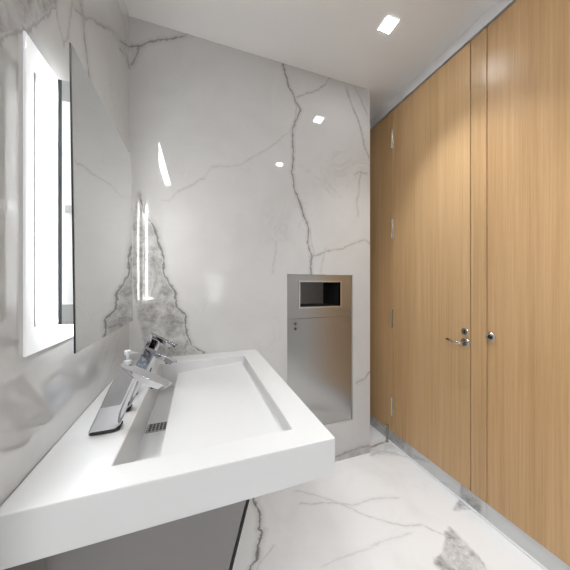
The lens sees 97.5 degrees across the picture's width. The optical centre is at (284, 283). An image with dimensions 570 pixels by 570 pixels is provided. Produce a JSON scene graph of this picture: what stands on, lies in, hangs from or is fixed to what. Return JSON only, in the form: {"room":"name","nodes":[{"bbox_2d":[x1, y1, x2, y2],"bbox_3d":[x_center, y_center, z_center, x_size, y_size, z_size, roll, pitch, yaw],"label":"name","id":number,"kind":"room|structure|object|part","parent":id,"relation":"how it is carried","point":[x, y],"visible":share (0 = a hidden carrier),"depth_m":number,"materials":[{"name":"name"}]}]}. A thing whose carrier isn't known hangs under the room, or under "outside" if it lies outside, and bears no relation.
{"room":"public restroom","nodes":[
{"label":"public restroom","id":0,"kind":"room"},
{"bbox_2d":[0,0,128,505],"bbox_3d":[-0.725,-0.092,0.818,0.120,2.745,1.124,0,0,-19],"label":"wall","id":1,"kind":"structure","parent":0,"point":[43,393],"depth_m":0.58,"materials":[{"name":"stone"}]},
{"bbox_2d":[23,31,132,356],"bbox_3d":[-0.614,-0.196,0.819,0.088,0.716,0.572,0,0,-19],"label":"wall mirror","id":2,"kind":"object","parent":1,"relation":"attached to","point":[77,229],"visible":1,"depth_m":0.62,"materials":[{"name":"white mirror"}]},
{"bbox_3d":[-0.653,-0.192,0.805,0.005,0.700,0.572,0,0,-19],"label":"backing panel","id":3,"kind":"part","parent":2,"relation":"part of","materials":[{"name":"white"}]},
{"bbox_2d":[62,101,72,304],"bbox_3d":[-0.536,-0.199,0.621,0.027,0.502,0.003,0,0,-19],"label":"diffuser","id":4,"kind":"object","parent":2,"relation":"attached to","point":[67,267],"depth_m":0.62,"materials":[{"name":"white plastic"}]},
{"bbox_2d":[129,16,369,461],"bbox_3d":[-0.228,-0.092,1.800,1.707,2.745,0.400,0,0,-19],"label":"wall","id":5,"kind":"structure","parent":0,"point":[250,172],"depth_m":1.57,"materials":[{"name":"stone"}]},
{"bbox_2d":[287,275,351,424],"bbox_3d":[0.211,0.472,1.889,0.509,1.065,0.270,0,0,-19],"label":"dispenser","id":6,"kind":"object","parent":5,"relation":"attached to","point":[319,307],"visible":0.9,"depth_m":1.78,"materials":[{"name":"silver metal"}]},
{"bbox_3d":[0.250,0.090,1.776,0.509,0.300,0.020,0,0,-19],"label":"panel","id":7,"kind":"part","parent":6,"relation":"part of","materials":[{"name":"silver metal"}]},
{"bbox_2d":[125,0,497,119],"bbox_3d":[0.201,-1.490,0.441,2.570,0.050,4.300,0,0,-19],"label":"ceiling","id":8,"kind":"structure","parent":0,"point":[340,40],"depth_m":1.45,"materials":[{"name":"white paint"}]},
{"bbox_2d":[377,15,399,33],"bbox_3d":[0.585,-1.462,1.415,0.082,0.003,0.082,0,0,-19],"label":"recessed light","id":9,"kind":"object","parent":8,"relation":"in","point":[389,22],"visible":1,"depth_m":1.41,"materials":[{"name":"white paint"}]},
{"bbox_2d":[370,110,393,431],"bbox_3d":[0.726,-0.098,2.386,0.019,2.556,0.855,0,0,-19],"label":"wall","id":10,"kind":"structure","parent":0,"point":[381,153],"depth_m":2.10,"materials":[{"name":"brown wood"}]},
{"bbox_2d":[391,42,470,490],"bbox_3d":[0.933,-0.098,1.702,0.081,2.556,0.606,0,0,-19],"label":"door","id":11,"kind":"structure","parent":10,"relation":"in","point":[432,125],"depth_m":1.64,"materials":[{"name":"brown wood"}]},
{"bbox_3d":[1.001,0.336,1.468,0.055,0.022,0.084,0,0,-19],"label":"lever handle","id":12,"kind":"part","parent":11,"relation":"part of","materials":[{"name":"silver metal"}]},
{"bbox_2d":[370,0,516,129],"bbox_3d":[1.332,-1.429,0.810,0.118,0.071,4.250,0,0,-19],"label":"trim","id":13,"kind":"structure","parent":10,"relation":"attached to","point":[499,6],"depth_m":1.55,"materials":[{"name":"white paint"}]},
{"bbox_2d":[370,415,569,569],"bbox_3d":[1.334,1.231,0.811,0.114,0.098,4.250,0,0,-19],"label":"baseboard","id":14,"kind":"structure","parent":10,"relation":"attached to","point":[527,543],"depth_m":1.37,"materials":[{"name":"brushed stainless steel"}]},
{"bbox_2d":[232,427,542,569],"bbox_3d":[0.201,1.305,0.441,2.570,0.050,4.300,0,0,-19],"label":"floor","id":15,"kind":"structure","parent":0,"point":[378,510],"depth_m":1.32,"materials":[{"name":"stone"}]},
{"bbox_2d":[0,349,334,569],"bbox_3d":[-0.357,0.850,1.024,0.707,0.859,0.976,0,0,-19],"label":"sink","id":16,"kind":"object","parent":15,"relation":"on","point":[172,488],"depth_m":0.60,"materials":[{"name":"white solid surface"}]},
{"bbox_2d":[88,363,168,435],"bbox_3d":[-0.456,0.328,0.739,0.201,0.184,0.049,0,0,-19],"label":"faucet","id":17,"kind":"object","parent":16,"relation":"on","point":[110,415],"visible":1,"depth_m":0.71,"materials":[{"name":"silver metal"}]},
{"bbox_3d":[-0.420,0.279,0.751,0.125,0.086,0.034,0,0,-19],"label":"spout","id":18,"kind":"part","parent":17,"relation":"part of","materials":[{"name":"silver metal"}]},
{"bbox_2d":[124,350,138,365],"bbox_3d":[-0.593,0.336,0.942,0.076,0.168,0.076,0,0,-19],"label":"pump bottle","id":19,"kind":"object","parent":16,"relation":"on","point":[128,361],"visible":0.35,"depth_m":0.94,"materials":[{"name":"white plastic"}]},
{"bbox_2d":[126,364,171,411],"bbox_3d":[-0.493,0.346,0.845,0.201,0.147,0.045,0,0,-19],"label":"soap dispenser","id":20,"kind":"object","parent":16,"relation":"on","point":[138,384],"visible":0.35,"depth_m":0.84,"materials":[{"name":"silver metal"}]},
{"bbox_3d":[-0.457,0.316,0.857,0.125,0.086,0.031,0,0,-19],"label":"spout","id":21,"kind":"part","parent":20,"relation":"part of","materials":[{"name":"silver metal"}]},
{"bbox_2d":[135,346,176,370],"bbox_3d":[-0.577,0.346,1.085,0.201,0.147,0.045,0,0,-19],"label":"soap dispenser","id":22,"kind":"object","parent":16,"relation":"on","point":[148,356],"visible":0.75,"depth_m":1.07,"materials":[{"name":"silver metal"}]},
{"bbox_3d":[-0.541,0.316,1.098,0.125,0.086,0.031,0,0,-19],"label":"spout","id":23,"kind":"part","parent":22,"relation":"part of","materials":[{"name":"silver metal"}]},
{"bbox_2d":[141,332,178,371],"bbox_3d":[-0.620,0.328,1.208,0.201,0.184,0.049,0,0,-19],"label":"faucet","id":24,"kind":"object","parent":16,"relation":"on","point":[154,340],"visible":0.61,"depth_m":1.20,"materials":[{"name":"silver metal"}]},
{"bbox_3d":[-0.584,0.279,1.220,0.125,0.086,0.034,0,0,-19],"label":"spout","id":25,"kind":"part","parent":24,"relation":"part of","materials":[{"name":"silver metal"}]},
{"bbox_2d":[386,424,388,442],"bbox_3d":[0.826,1.210,2.022,0.022,0.140,0.022,0,0,-19],"label":"post","id":26,"kind":"object","parent":15,"relation":"on","point":[387,441],"visible":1,"depth_m":2.02,"materials":[{"name":"silver metal"}]},
{"bbox_2d":[471,27,486,502],"bbox_3d":[1.077,-0.098,1.383,0.019,2.556,0.081,0,0,-19],"label":"wall panel","id":27,"kind":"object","parent":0,"point":[479,43],"depth_m":1.38,"materials":[{"name":"brown wood"}]},
{"bbox_3d":[1.637,-0.098,-0.218,0.019,2.556,2.108,0,0,-19],"label":"wall","id":28,"kind":"structure","parent":0,"visible":0},
{"bbox_2d":[486,0,569,565],"bbox_3d":[1.183,-0.098,1.060,0.032,2.556,0.600,0,0,-19],"label":"door","id":29,"kind":"structure","parent":28,"relation":"in","point":[528,334],"depth_m":1.17,"materials":[{"name":"brown wood"}]}
]}

